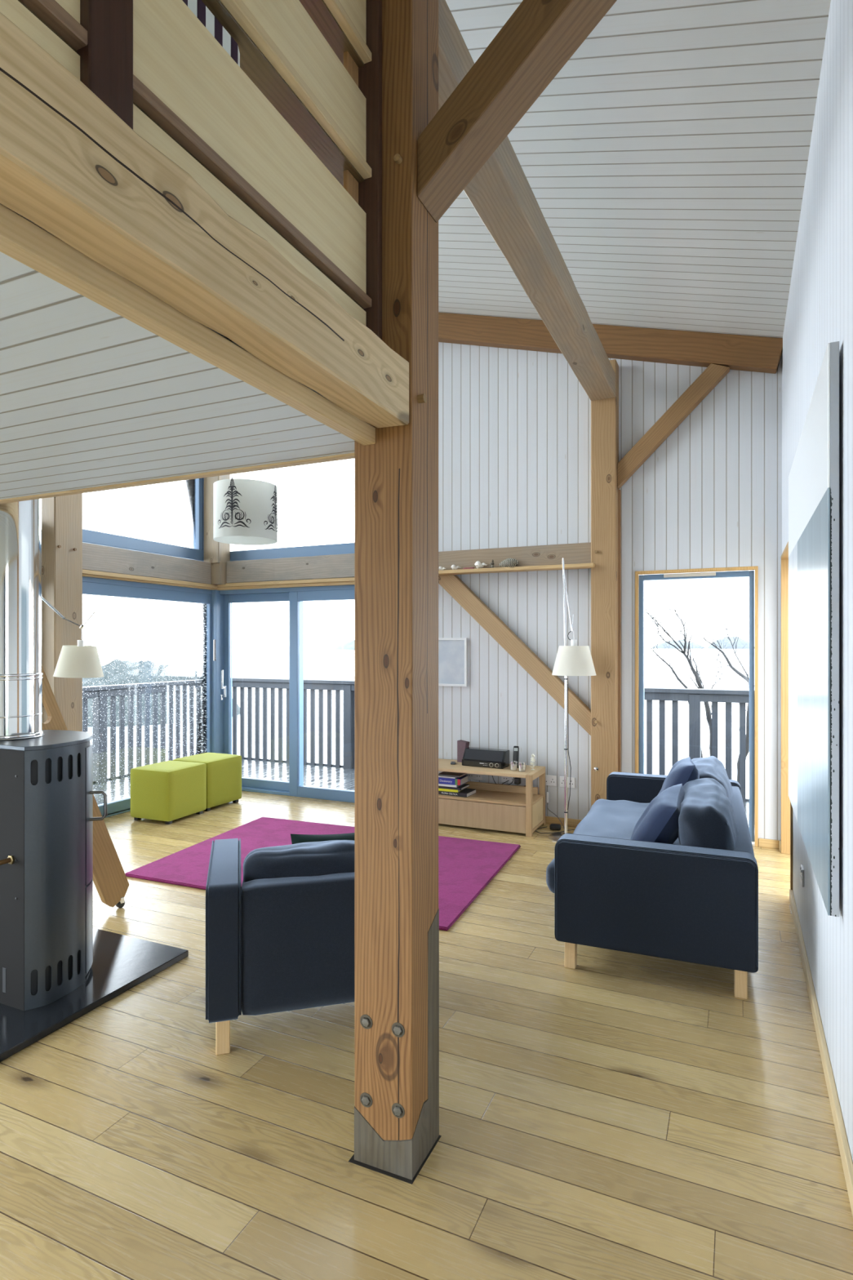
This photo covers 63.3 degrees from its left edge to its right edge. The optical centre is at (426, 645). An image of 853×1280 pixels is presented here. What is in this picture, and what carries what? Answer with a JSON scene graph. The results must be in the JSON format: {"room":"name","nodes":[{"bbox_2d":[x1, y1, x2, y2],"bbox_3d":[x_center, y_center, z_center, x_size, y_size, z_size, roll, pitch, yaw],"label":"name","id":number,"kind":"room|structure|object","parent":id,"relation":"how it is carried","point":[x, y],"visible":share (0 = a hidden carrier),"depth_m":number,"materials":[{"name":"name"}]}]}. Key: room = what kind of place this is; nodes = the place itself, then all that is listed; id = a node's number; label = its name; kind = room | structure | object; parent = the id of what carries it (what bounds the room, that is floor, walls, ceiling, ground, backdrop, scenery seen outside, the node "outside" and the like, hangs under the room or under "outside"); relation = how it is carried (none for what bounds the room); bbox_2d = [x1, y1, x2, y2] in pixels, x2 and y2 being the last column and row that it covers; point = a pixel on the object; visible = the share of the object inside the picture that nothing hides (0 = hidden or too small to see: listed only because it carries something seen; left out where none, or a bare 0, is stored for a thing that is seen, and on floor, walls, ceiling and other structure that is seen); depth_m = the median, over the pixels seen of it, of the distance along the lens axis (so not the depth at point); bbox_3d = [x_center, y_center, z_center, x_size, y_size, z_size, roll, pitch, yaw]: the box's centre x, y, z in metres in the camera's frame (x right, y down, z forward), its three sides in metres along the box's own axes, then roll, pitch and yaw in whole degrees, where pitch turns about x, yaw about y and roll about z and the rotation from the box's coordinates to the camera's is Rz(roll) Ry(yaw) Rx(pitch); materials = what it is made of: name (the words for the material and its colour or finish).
{"room":"living room","nodes":[
{"label":"living room","id":0,"kind":"room"},
{"bbox_2d":[0,206,354,499],"bbox_3d":[-2.884,-0.690,0.902,4.020,0.180,4.470,0,0,24],"label":"ceiling","id":1,"kind":"structure","parent":0,"point":[91,397],"depth_m":1.74,"materials":[{"name":"white wood"}]},
{"bbox_2d":[0,453,354,503],"bbox_3d":[-1.976,-0.696,2.963,3.980,0.208,0.035,0,0,24],"label":"trim","id":2,"kind":"structure","parent":1,"relation":"attached to","point":[351,455],"depth_m":2.44,"materials":[{"name":"brown wood"}]},
{"bbox_2d":[0,204,375,445],"bbox_3d":[-1.059,-0.602,0.011,0.040,0.047,4.349,0,0,24],"label":"beam","id":3,"kind":"structure","parent":1,"relation":"attached to","point":[21,240],"depth_m":1.24,"materials":[{"name":"brown wood"}]},
{"bbox_2d":[0,0,382,339],"bbox_3d":[-1.088,-1.599,0.079,0.192,1.603,4.248,0,0,24],"label":"balustrade","id":4,"kind":"object","parent":1,"relation":"on","point":[286,141],"visible":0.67,"depth_m":1.55,"materials":[{"name":"brown wood"}]},
{"bbox_2d":[182,0,239,66],"bbox_3d":[-0.556,-1.146,1.250,0.058,0.320,0.622,0,0,24],"label":"striped box","id":5,"kind":"object","parent":4,"relation":"on","point":[197,7],"visible":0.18,"depth_m":1.44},
{"bbox_2d":[0,791,852,1279],"bbox_3d":[-1.020,1.559,2.189,6.640,0.122,8.550,0,0,24],"label":"floor","id":6,"kind":"structure","parent":0,"point":[615,1115],"depth_m":2.17,"materials":[{"name":"brown wood"}]},
{"bbox_2d":[41,493,82,731],"bbox_3d":[-2.925,-1.037,5.543,0.205,5.074,0.255,0,0,24],"label":"timber post","id":7,"kind":"object","parent":6,"relation":"on","point":[61,516],"visible":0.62,"depth_m":5.45,"materials":[{"name":"brown wood"}]},
{"bbox_2d":[82,542,211,584],"bbox_3d":[-2.610,-0.740,6.418,0.160,0.225,1.590,0,0,24],"label":"beam","id":8,"kind":"structure","parent":7,"relation":"attached to","point":[97,557],"depth_m":6.29,"materials":[{"name":"brown wood"}]},
{"bbox_2d":[41,595,95,629],"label":"floor lamp","id":9,"kind":"object","parent":6,"relation":"on","point":[63,617],"depth_m":5.11,"materials":[{"name":"silver metal"}]},
{"bbox_2d":[53,640,103,678],"label":"lampshade","id":10,"kind":"object","parent":9,"relation":"attached to","point":[80,660],"depth_m":5.00,"materials":[{"name":"white fabric"}]},
{"bbox_2d":[41,665,128,907],"bbox_3d":[-2.139,0.393,3.608,0.460,2.213,1.055,0,0,24],"label":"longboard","id":11,"kind":"object","parent":6,"relation":"on","point":[110,881],"visible":0.2,"depth_m":3.83,"materials":[{"name":"brown wood"}]},
{"bbox_2d":[0,928,188,1062],"bbox_3d":[-2.348,1.485,2.964,1.880,0.030,1.670,0,0,24],"label":"hearth slab","id":12,"kind":"object","parent":6,"relation":"on","point":[121,962],"visible":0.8,"depth_m":2.99,"materials":[{"name":"black stone"}]},
{"bbox_2d":[0,729,106,1010],"bbox_3d":[-1.796,0.939,3.068,0.645,1.062,0.530,0,0,24],"label":"wood stove","id":13,"kind":"object","parent":12,"relation":"on","point":[46,792],"visible":0.99,"depth_m":2.84,"materials":[{"name":"grey metal"}]},
{"bbox_2d":[0,498,44,741],"bbox_3d":[-1.861,-1.042,3.084,0.274,2.900,0.274,0,0,24],"label":"flue pipe","id":14,"kind":"object","parent":13,"relation":"on","point":[21,674],"visible":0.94,"depth_m":3.00,"materials":[{"name":"silver metal"}]},
{"bbox_2d":[82,576,224,817],"bbox_3d":[-2.561,0.460,6.555,0.257,2.080,1.880,0,0,24],"label":"door","id":15,"kind":"structure","parent":6,"relation":"on","point":[208,731],"depth_m":7.11,"materials":[{"name":"blue paint"}]},
{"bbox_2d":[130,760,206,824],"bbox_3d":[-2.256,1.273,6.061,0.443,0.453,0.483,0,0,22],"label":"ottoman","id":16,"kind":"object","parent":6,"relation":"on","point":[166,791],"visible":1,"depth_m":5.88,"materials":[{"name":"fabric"}]},
{"bbox_2d":[173,752,241,811],"bbox_3d":[-2.066,1.273,6.529,0.443,0.453,0.483,0,0,25],"label":"ottoman","id":17,"kind":"object","parent":6,"relation":"on","point":[224,771],"visible":0.71,"depth_m":6.42,"materials":[{"name":"fabric"}]},
{"bbox_2d":[205,838,354,1054],"bbox_3d":[-0.474,1.148,2.955,0.865,0.705,0.750,0,0,-15],"label":"armchair","id":18,"kind":"object","parent":6,"relation":"on","point":[280,936],"visible":0.62,"depth_m":2.57,"materials":[{"name":"blue fabric"}]},
{"bbox_2d":[243,840,354,882],"bbox_3d":[-0.431,0.950,2.792,0.607,0.305,0.271,0,-10,-15],"label":"cushion","id":19,"kind":"object","parent":18,"relation":"on","point":[308,860],"depth_m":2.69,"materials":[{"name":"blue fabric"}]},
{"bbox_2d":[290,832,354,844],"bbox_3d":[-0.351,1.035,3.011,0.462,0.406,0.260,0,0,-16],"label":"cushion","id":20,"kind":"object","parent":18,"relation":"on","point":[295,838],"visible":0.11,"depth_m":3.04,"materials":[{"name":"fabric"}]},
{"bbox_2d":[124,817,520,930],"bbox_3d":[-0.645,1.490,4.823,2.364,0.019,1.690,0,0,24],"label":"rug","id":21,"kind":"object","parent":6,"relation":"on","point":[466,867],"visible":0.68,"depth_m":4.77,"materials":[{"name":"carpet"}]},
{"bbox_2d":[354,0,439,1179],"bbox_3d":[-0.080,-0.502,2.054,0.207,4.005,0.207,0,0,24],"label":"timber post","id":22,"kind":"object","parent":6,"relation":"on","point":[397,909],"visible":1,"depth_m":1.98,"materials":[{"name":"brown wood"}]},
{"bbox_2d":[0,12,408,427],"bbox_3d":[-0.991,-0.707,-0.019,0.108,0.178,4.349,0,0,24],"label":"beam","id":23,"kind":"structure","parent":22,"relation":"attached to","point":[70,166],"depth_m":1.13,"materials":[{"name":"brown wood"}]},
{"bbox_2d":[417,0,617,222],"bbox_3d":[0.354,-1.700,1.870,0.774,0.845,0.140,0,0,24],"label":"knee brace","id":24,"kind":"object","parent":22,"relation":"attached to","point":[540,37],"visible":1,"depth_m":1.90,"materials":[{"name":"brown wood"}]},
{"bbox_2d":[438,758,545,837],"bbox_3d":[0.370,1.258,5.847,1.182,0.485,0.438,0,0,24],"label":"tv stand","id":25,"kind":"object","parent":6,"relation":"on","point":[494,806],"visible":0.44,"depth_m":5.62,"materials":[{"name":"brown wood"}]},
{"bbox_2d":[438,788,475,797],"bbox_3d":[0.254,1.230,5.816,0.275,0.030,0.201,0,0,27],"label":"book","id":26,"kind":"object","parent":25,"relation":"on","point":[465,793],"visible":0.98,"depth_m":5.74,"materials":[{"name":"black paper"}]},
{"bbox_2d":[438,787,462,792],"bbox_3d":[0.197,1.204,5.824,0.205,0.020,0.160,0,0,23],"label":"book","id":27,"kind":"object","parent":26,"relation":"on","point":[439,788],"visible":0.41,"depth_m":5.75,"materials":[{"name":"yellow paper"}]},
{"bbox_2d":[438,783,469,790],"bbox_3d":[0.223,1.184,5.828,0.230,0.018,0.180,0,0,26],"label":"book","id":28,"kind":"object","parent":27,"relation":"on","point":[464,785],"visible":0.51,"depth_m":5.76,"materials":[{"name":"black paper"}]},
{"bbox_2d":[438,783,460,787],"bbox_3d":[0.193,1.166,5.840,0.205,0.017,0.170,0,0,26],"label":"book","id":29,"kind":"object","parent":28,"relation":"on","point":[439,784],"visible":0.39,"depth_m":5.75,"materials":[{"name":"white paper"}]},
{"bbox_2d":[438,774,467,785],"bbox_3d":[0.222,1.131,5.842,0.215,0.052,0.191,0,0,23],"label":"book","id":30,"kind":"object","parent":29,"relation":"on","point":[461,780],"visible":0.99,"depth_m":5.76,"materials":[{"name":"blue paper"}]},
{"bbox_2d":[438,775,457,778],"bbox_3d":[0.183,1.099,5.842,0.185,0.010,0.150,0,0,24],"label":"book","id":31,"kind":"object","parent":30,"relation":"on","point":[438,775],"visible":0.32,"depth_m":5.77,"materials":[{"name":"white paper"}]},
{"bbox_2d":[438,771,466,777],"bbox_3d":[0.217,1.087,5.837,0.200,0.014,0.160,0,0,25],"label":"book","id":32,"kind":"object","parent":31,"relation":"on","point":[444,773],"visible":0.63,"depth_m":5.79,"materials":[{"name":"grey paper"}]},
{"bbox_2d":[457,739,469,762],"bbox_3d":[0.322,0.921,6.021,0.090,0.185,0.060,0,0,36],"label":"book","id":33,"kind":"object","parent":25,"relation":"on","point":[462,745],"visible":0.64,"depth_m":6.00,"materials":[{"name":"pink paper"}]},
{"bbox_2d":[462,746,509,768],"bbox_3d":[0.497,0.947,5.828,0.370,0.135,0.168,0,0,27],"label":"radio","id":34,"kind":"object","parent":25,"relation":"on","point":[473,757],"visible":1,"depth_m":5.78,"materials":[{"name":"black plastic"}]},
{"bbox_2d":[463,748,504,761],"bbox_3d":[0.480,0.919,5.795,0.344,0.094,0.003,0,-35,27],"label":"speaker grille","id":35,"kind":"object","parent":34,"relation":"attached to","point":[470,754],"depth_m":5.79,"materials":[{"name":"grey fabric"}]},
{"bbox_2d":[438,789,543,806],"bbox_3d":[0.363,1.255,5.827,1.166,0.020,0.388,0,0,24],"label":"shelf","id":36,"kind":"object","parent":25,"relation":"attached to","point":[488,797],"depth_m":5.66,"materials":[{"name":"brown wood"}]},
{"bbox_2d":[510,763,516,769],"bbox_3d":[0.709,0.978,5.616,0.062,0.072,0.062,0,0,24],"label":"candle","id":37,"kind":"object","parent":25,"relation":"on","point":[513,766],"visible":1,"depth_m":5.59,"materials":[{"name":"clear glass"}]},
{"bbox_2d":[511,746,520,768],"bbox_3d":[0.742,0.926,5.749,0.070,0.176,0.070,0,0,16],"label":"cordless phone","id":38,"kind":"object","parent":25,"relation":"on","point":[516,748],"visible":0.83,"depth_m":5.75,"materials":[{"name":"black plastic"}]},
{"bbox_2d":[514,777,520,784],"bbox_3d":[0.768,1.140,5.831,0.050,0.055,0.050,0,0,24],"label":"power adapter","id":39,"kind":"object","parent":25,"relation":"on","point":[517,780],"visible":0.91,"depth_m":5.81,"materials":[{"name":"black plastic"}]},
{"bbox_2d":[518,764,525,770],"bbox_3d":[0.770,0.978,5.572,0.062,0.072,0.062,0,0,24],"label":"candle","id":40,"kind":"object","parent":25,"relation":"on","point":[522,767],"visible":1,"depth_m":5.55,"materials":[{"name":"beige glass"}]},
{"bbox_2d":[529,754,537,769],"bbox_3d":[0.867,0.945,5.642,0.057,0.138,0.060,0,0,-25],"label":"tree ornament","id":41,"kind":"object","parent":25,"relation":"on","point":[531,763],"visible":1,"depth_m":5.64,"materials":[{"name":"beige ceramic"}]},
{"bbox_2d":[549,823,560,830],"bbox_3d":[1.049,1.476,5.627,0.090,0.045,0.060,0,0,14],"label":"foot dimmer","id":42,"kind":"object","parent":6,"relation":"on","point":[553,826],"visible":1,"depth_m":5.60,"materials":[{"name":"black plastic"}]},
{"bbox_2d":[535,826,575,833],"bbox_3d":[1.098,1.493,5.540,0.446,0.008,0.208,0,0,24],"label":"cable","id":43,"kind":"object","parent":6,"relation":"on","point":[543,827],"visible":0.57,"depth_m":5.54,"materials":[{"name":"black plastic"}]},
{"bbox_2d":[547,558,595,841],"bbox_3d":[1.120,0.410,5.337,0.372,2.180,0.336,0,0,24],"label":"floor lamp","id":44,"kind":"object","parent":6,"relation":"on","point":[573,660],"visible":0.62,"depth_m":5.30,"materials":[{"name":"silver metal"}]},
{"bbox_2d":[546,803,564,827],"bbox_3d":[1.082,1.399,5.633,0.052,0.160,0.372,0,0,-14],"label":"cable","id":45,"kind":"object","parent":44,"relation":"attached to","point":[547,803],"visible":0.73,"depth_m":5.75,"materials":[{"name":"grey plastic"}]},
{"bbox_2d":[591,359,618,806],"bbox_3d":[1.428,-0.378,5.544,0.196,3.757,0.175,0,0,24],"label":"timber post","id":46,"kind":"object","parent":6,"relation":"on","point":[604,412],"visible":0.89,"depth_m":5.49,"materials":[{"name":"brown wood"}]},
{"bbox_2d":[438,0,615,400],"bbox_3d":[-0.281,-2.047,1.764,0.196,0.188,8.185,0,0,24],"label":"tie beam","id":47,"kind":"structure","parent":46,"relation":"attached to","point":[500,193],"depth_m":3.40,"materials":[{"name":"brown wood"}]},
{"bbox_2d":[546,755,758,999],"bbox_3d":[1.304,1.104,3.919,0.939,0.791,1.860,0,0,22],"label":"sofa","id":48,"kind":"object","parent":6,"relation":"on","point":[694,899],"visible":0.91,"depth_m":3.08,"materials":[{"name":"blue fabric"}]},
{"bbox_2d":[546,798,678,893],"bbox_3d":[1.223,1.137,3.952,0.764,0.211,1.625,0,0,22],"label":"seat cushion","id":49,"kind":"object","parent":48,"relation":"on","point":[615,818],"depth_m":4.15,"materials":[{"name":"blue fabric"}]},
{"bbox_2d":[630,783,684,844],"bbox_3d":[1.152,0.915,3.452,0.268,0.400,0.452,0,0,23],"label":"cushion","id":50,"kind":"object","parent":48,"relation":"on","point":[658,823],"visible":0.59,"depth_m":3.29,"materials":[{"name":"blue fabric"}]},
{"bbox_2d":[657,756,699,794],"bbox_3d":[1.437,0.860,3.982,0.252,0.422,0.451,0,0,15],"label":"cushion","id":51,"kind":"object","parent":48,"relation":"on","point":[684,771],"visible":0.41,"depth_m":3.83,"materials":[{"name":"blue fabric"}]},
{"bbox_2d":[676,777,737,850],"bbox_3d":[1.396,0.907,3.446,0.275,0.386,0.811,-11,-4,22],"label":"cushion","id":52,"kind":"object","parent":48,"relation":"on","point":[707,819],"depth_m":3.12,"materials":[{"name":"blue fabric"}]},
{"bbox_2d":[691,755,733,804],"bbox_3d":[1.705,0.903,4.191,0.280,0.389,0.813,-11,-4,22],"label":"cushion","id":53,"kind":"object","parent":48,"relation":"on","point":[709,766],"depth_m":4.06,"materials":[{"name":"blue fabric"}]},
{"bbox_2d":[438,342,782,840],"bbox_3d":[1.221,-0.797,5.813,3.340,4.594,0.140,0,0,24],"label":"wall","id":54,"kind":"structure","parent":0,"point":[514,425],"depth_m":5.75,"materials":[{"name":"white wood"}]},
{"bbox_2d":[202,477,204,561],"bbox_3d":[-2.300,-2.055,7.315,0.125,2.949,0.300,0,0,24],"label":"trim","id":55,"kind":"structure","parent":54,"relation":"attached to","point":[202,477],"depth_m":7.15,"materials":[{"name":"blue paint"}]},
{"bbox_2d":[82,569,354,590],"bbox_3d":[-1.634,-0.610,6.076,2.080,0.064,1.770,0,0,24],"label":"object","id":56,"kind":"structure","parent":54,"relation":"attached to","point":[333,581],"depth_m":6.70,"materials":[{"name":"brown wood"}]},
{"bbox_2d":[204,474,230,584],"bbox_3d":[-2.177,-2.099,7.183,0.220,2.939,0.180,0,0,24],"label":"post","id":57,"kind":"object","parent":56,"relation":"on","point":[217,553],"visible":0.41,"depth_m":7.11,"materials":[{"name":"brown wood"}]},
{"bbox_2d":[226,553,354,582],"bbox_3d":[-1.236,-0.755,6.812,1.780,0.225,0.100,0,0,24],"label":"beam","id":58,"kind":"structure","parent":56,"relation":"on","point":[336,566],"depth_m":6.80,"materials":[{"name":"brown wood"}]},
{"bbox_2d":[230,542,354,560],"bbox_3d":[-1.253,-2.252,6.919,2.080,2.754,0.080,0,0,24],"label":"window frame","id":59,"kind":"structure","parent":58,"relation":"on","point":[347,548],"depth_m":6.91,"materials":[{"name":"blue paint"}]},
{"bbox_2d":[220,584,354,802],"bbox_3d":[-1.268,0.460,6.886,2.080,2.080,0.211,0,0,24],"label":"door","id":60,"kind":"structure","parent":54,"relation":"in","point":[295,596],"depth_m":6.89,"materials":[{"name":"blue paint"}]},
{"bbox_2d":[438,637,467,686],"bbox_3d":[0.166,0.148,6.199,0.420,0.430,0.025,0,0,24],"label":"picture frame","id":61,"kind":"object","parent":54,"relation":"attached to","point":[452,651],"visible":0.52,"depth_m":6.17,"materials":[{"name":"white"}]},
{"bbox_2d":[466,773,482,780],"bbox_3d":[0.424,1.138,6.090,0.146,0.086,0.012,0,0,24],"label":"wall socket","id":62,"kind":"object","parent":54,"relation":"attached to","point":[472,776],"visible":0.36,"depth_m":6.08,"materials":[{"name":"white plastic"}]},
{"bbox_2d":[501,776,515,782],"bbox_3d":[0.716,1.138,5.958,0.146,0.086,0.012,0,0,24],"label":"wall socket","id":63,"kind":"object","parent":54,"relation":"attached to","point":[504,779],"visible":0.26,"depth_m":5.96,"materials":[{"name":"white plastic"}]},
{"bbox_2d":[438,574,591,735],"bbox_3d":[0.704,0.058,5.906,1.418,1.357,0.085,0,0,24],"label":"brace","id":64,"kind":"object","parent":54,"relation":"attached to","point":[452,584],"visible":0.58,"depth_m":5.84,"materials":[{"name":"brown wood"}]},
{"bbox_2d":[438,542,591,570],"bbox_3d":[0.538,-0.737,5.989,1.791,0.190,0.100,0,0,24],"label":"wooden beam","id":65,"kind":"structure","parent":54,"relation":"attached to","point":[579,553],"depth_m":5.81,"materials":[{"name":"brown wood"}]},
{"bbox_2d":[438,563,595,575],"bbox_3d":[0.514,-0.637,5.893,1.825,0.030,0.125,0,0,24],"label":"display shelf","id":66,"kind":"object","parent":65,"relation":"attached to","point":[580,566],"visible":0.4,"depth_m":5.74,"materials":[{"name":"brown wood"}]},
{"bbox_2d":[450,564,461,569],"bbox_3d":[0.257,-0.679,6.013,0.096,0.050,0.060,0,0,17],"label":"seashell","id":67,"kind":"object","parent":66,"relation":"on","point":[453,566],"visible":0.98,"depth_m":6.00,"materials":[{"name":"white ceramic"}]},
{"bbox_2d":[474,560,487,568],"bbox_3d":[0.466,-0.689,5.922,0.120,0.071,0.076,0,0,26],"label":"seashell","id":68,"kind":"object","parent":66,"relation":"on","point":[477,564],"visible":0.95,"depth_m":5.90,"materials":[{"name":"white ceramic"}]},
{"bbox_2d":[488,559,494,568],"bbox_3d":[0.558,-0.692,5.876,0.050,0.077,0.039,0,0,24],"label":"figurine","id":69,"kind":"object","parent":66,"relation":"on","point":[492,563],"visible":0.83,"depth_m":5.87,"materials":[{"name":"grey metal"}]},
{"bbox_2d":[498,558,518,567],"bbox_3d":[0.690,-0.694,5.816,0.170,0.080,0.070,0,0,24],"label":"ornament","id":70,"kind":"object","parent":66,"relation":"on","point":[508,562],"visible":0.88,"depth_m":5.79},
{"bbox_2d":[546,791,549,802],"bbox_3d":[1.018,1.275,5.806,0.020,0.090,0.018,0,0,24],"label":"switch","id":71,"kind":"object","parent":54,"relation":"attached to","point":[547,793],"visible":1,"depth_m":5.80,"materials":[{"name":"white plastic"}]},
{"bbox_2d":[545,774,556,786],"bbox_3d":[1.030,1.135,5.816,0.130,0.086,0.012,0,0,24],"label":"wall socket","id":72,"kind":"object","parent":54,"relation":"attached to","point":[551,780],"visible":0.75,"depth_m":5.80,"materials":[{"name":"white plastic"}]},
{"bbox_2d":[545,816,582,826],"bbox_3d":[0.664,1.469,5.976,2.190,0.062,0.020,0,0,24],"label":"baseboard","id":73,"kind":"structure","parent":54,"relation":"attached to","point":[548,820],"depth_m":5.76,"materials":[{"name":"brown wood"}]},
{"bbox_2d":[559,776,575,787],"bbox_3d":[1.171,1.138,5.752,0.130,0.086,0.012,0,0,24],"label":"wall socket","id":74,"kind":"object","parent":54,"relation":"attached to","point":[561,778],"visible":0.78,"depth_m":5.75,"materials":[{"name":"white plastic"}]},
{"bbox_2d":[438,312,782,373],"bbox_3d":[1.120,-2.547,5.724,3.284,1.074,0.105,0,0,24],"label":"beam","id":75,"kind":"structure","parent":54,"relation":"attached to","point":[695,348],"depth_m":5.42,"materials":[{"name":"brown wood"}]},
{"bbox_2d":[617,489,621,772],"bbox_3d":[1.554,0.125,5.564,0.016,2.750,0.040,0,0,24],"label":"trim","id":76,"kind":"structure","parent":54,"relation":"attached to","point":[619,491],"depth_m":5.55,"materials":[{"name":"brown wood"}]},
{"bbox_2d":[617,363,729,488],"bbox_3d":[1.905,-1.690,5.364,0.818,0.867,0.085,0,0,24],"label":"brace","id":77,"kind":"object","parent":54,"relation":"attached to","point":[713,374],"visible":1,"depth_m":5.34,"materials":[{"name":"brown wood"}]},
{"bbox_2d":[635,565,758,846],"bbox_3d":[2.092,0.454,5.390,0.886,2.092,0.114,0,0,24],"label":"window","id":78,"kind":"structure","parent":54,"relation":"in","point":[752,572],"depth_m":5.26,"materials":[{"name":"brown wood"}]},
{"bbox_2d":[663,572,715,577],"bbox_3d":[2.048,-0.549,5.385,0.380,0.026,0.018,0,0,24],"label":"vent","id":79,"kind":"object","parent":78,"relation":"attached to","point":[666,575],"depth_m":5.38,"materials":[{"name":"beige plastic"}]},
{"bbox_2d":[758,838,779,848],"bbox_3d":[2.540,1.469,5.129,0.137,0.062,0.020,0,0,24],"label":"baseboard","id":80,"kind":"structure","parent":54,"relation":"attached to","point":[762,842],"depth_m":5.12,"materials":[{"name":"brown wood"}]},
{"bbox_2d":[438,0,831,337],"bbox_3d":[-1.561,-3.043,2.422,5.820,1.734,8.730,0,0,24],"label":"ceiling","id":81,"kind":"structure","parent":0,"point":[664,163],"depth_m":3.46,"materials":[{"name":"white wood"}]},
{"bbox_2d":[213,472,277,545],"bbox_3d":[-1.166,-1.878,4.460,0.402,2.405,0.402,0,0,24],"label":"pendant lamp","id":82,"kind":"object","parent":81,"relation":"hanging from","point":[245,511],"visible":0.99,"depth_m":4.30,"materials":[{"name":"fabric"}]},
{"bbox_2d":[782,0,852,1160],"bbox_3d":[1.010,-0.390,1.338,0.160,3.779,8.470,0,0,24],"label":"wall","id":83,"kind":"structure","parent":0,"point":[820,311],"depth_m":2.29,"materials":[{"name":"white paint"}]},
{"bbox_2d":[779,840,781,852],"bbox_3d":[2.592,1.469,5.056,0.018,0.062,0.110,0,0,24],"label":"baseboard","id":84,"kind":"structure","parent":83,"relation":"attached to","point":[780,840],"depth_m":5.01,"materials":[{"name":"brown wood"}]},
{"bbox_2d":[781,541,792,889],"bbox_3d":[2.435,0.427,4.507,0.172,2.145,1.020,0,0,24],"label":"door","id":85,"kind":"structure","parent":83,"relation":"in","point":[786,806],"depth_m":4.98,"materials":[{"name":"brown wood"}]},
{"bbox_2d":[800,864,804,887],"bbox_3d":[1.852,1.135,3.410,0.012,0.086,0.086,0,0,24],"label":"wall socket","id":86,"kind":"object","parent":83,"relation":"attached to","point":[802,868],"visible":1,"depth_m":3.37,"materials":[{"name":"white plastic"}]},
{"bbox_2d":[788,341,839,916],"bbox_3d":[1.635,-0.050,2.965,0.039,1.760,1.860,0,0,24],"label":"painting","id":87,"kind":"object","parent":83,"relation":"attached to","point":[814,474],"visible":1,"depth_m":2.38,"materials":[{"name":"paint"}]},
{"bbox_2d":[789,889,852,1216],"bbox_3d":[1.100,1.469,1.753,0.018,0.062,5.100,0,0,24],"label":"baseboard","id":88,"kind":"structure","parent":83,"relation":"attached to","point":[842,1140],"depth_m":2.38,"materials":[{"name":"brown wood"}]},
{"bbox_3d":[-3.645,-0.728,4.345,0.120,0.295,2.520,0,0,24],"label":"wall","id":89,"kind":"structure","parent":0,"visible":0},
{"bbox_2d":[82,478,203,560],"bbox_3d":[-3.213,-2.247,5.253,0.080,2.744,4.530,0,0,24],"label":"window","id":90,"kind":"structure","parent":89,"relation":"in","point":[192,489],"depth_m":6.93,"materials":[{"name":"blue paint"}]},
{"label":"outside","id":91,"kind":"structure","parent":0,"visible":0},
{"bbox_3d":[2.176,5.761,-9.760,60.000,3.677,44.000,0,0,24],"label":"ground","id":92,"kind":"structure","parent":91,"visible":0},
{"bbox_2d":[644,620,715,757],"bbox_3d":[3.723,1.935,10.339,1.162,4.734,0.466,0,0,32],"label":"birch tree","id":93,"kind":"object","parent":92,"relation":"on","point":[668,664],"visible":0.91,"depth_m":10.42,"materials":[{"name":"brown plant"}]},
{"bbox_2d":[644,579,746,755],"bbox_3d":[3.310,1.683,8.904,1.400,5.438,0.872,0,0,1],"label":"birch tree","id":94,"kind":"object","parent":92,"relation":"on","point":[698,680],"visible":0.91,"depth_m":8.87,"materials":[{"name":"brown plant"}]},
{"bbox_2d":[688,597,749,782],"bbox_3d":[3.931,1.738,8.841,0.855,5.126,1.569,0,0,-6],"label":"birch tree","id":95,"kind":"object","parent":92,"relation":"on","point":[746,678],"visible":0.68,"depth_m":8.93,"materials":[{"name":"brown plant"}]},
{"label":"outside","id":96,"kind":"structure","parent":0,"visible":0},
{"bbox_2d":[87,646,749,798],"bbox_3d":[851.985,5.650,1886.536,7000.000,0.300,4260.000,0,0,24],"label":"sea","id":97,"kind":"structure","parent":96,"point":[322,663],"depth_m":99.47,"materials":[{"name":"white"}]},
{"bbox_2d":[82,658,239,727],"bbox_3d":[-23.431,3.411,55.020,17.000,4.777,17.000,0,0,24],"label":"headland","id":98,"kind":"structure","parent":97,"relation":"on","point":[138,677],"depth_m":50.73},
{"bbox_2d":[334,640,354,649],"bbox_3d":[-77.319,-2.575,892.966,88.000,16.849,60.000,0,0,24],"label":"island","id":99,"kind":"object","parent":97,"relation":"on","point":[350,645],"visible":0.2,"depth_m":880.06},
{"bbox_2d":[651,639,706,648],"bbox_3d":[432.019,-2.505,1187.427,90.000,16.809,80.000,0,0,24],"label":"hill","id":100,"kind":"structure","parent":97,"relation":"on","point":[660,646],"depth_m":1162.48,"materials":[{"name":"white snow"}]},
{"bbox_2d":[706,636,749,648],"bbox_3d":[500.343,-4.639,1134.626,74.000,21.077,80.000,0,0,24],"label":"hill","id":101,"kind":"structure","parent":97,"relation":"on","point":[741,643],"depth_m":1110.33,"materials":[{"name":"white snow"}]},
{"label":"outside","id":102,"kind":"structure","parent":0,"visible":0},
{"bbox_2d":[93,759,749,828],"bbox_3d":[-0.886,1.595,5.146,7.650,0.090,6.650,0,0,24],"label":"deck","id":103,"kind":"object","parent":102,"point":[325,776],"visible":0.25,"depth_m":8.11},
{"bbox_2d":[82,679,196,783],"bbox_3d":[-4.235,1.065,6.658,0.140,1.210,6.350,0,0,24],"label":"deck railing","id":104,"kind":"object","parent":103,"relation":"on","point":[170,686],"visible":0.31,"depth_m":8.32,"materials":[{"name":"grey wood"}]},
{"bbox_2d":[231,677,749,801],"bbox_3d":[0.523,1.058,8.081,7.602,1.225,0.140,0,0,24],"label":"deck railing","id":105,"kind":"object","parent":103,"relation":"on","point":[695,696],"visible":0.2,"depth_m":8.76,"materials":[{"name":"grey wood"}]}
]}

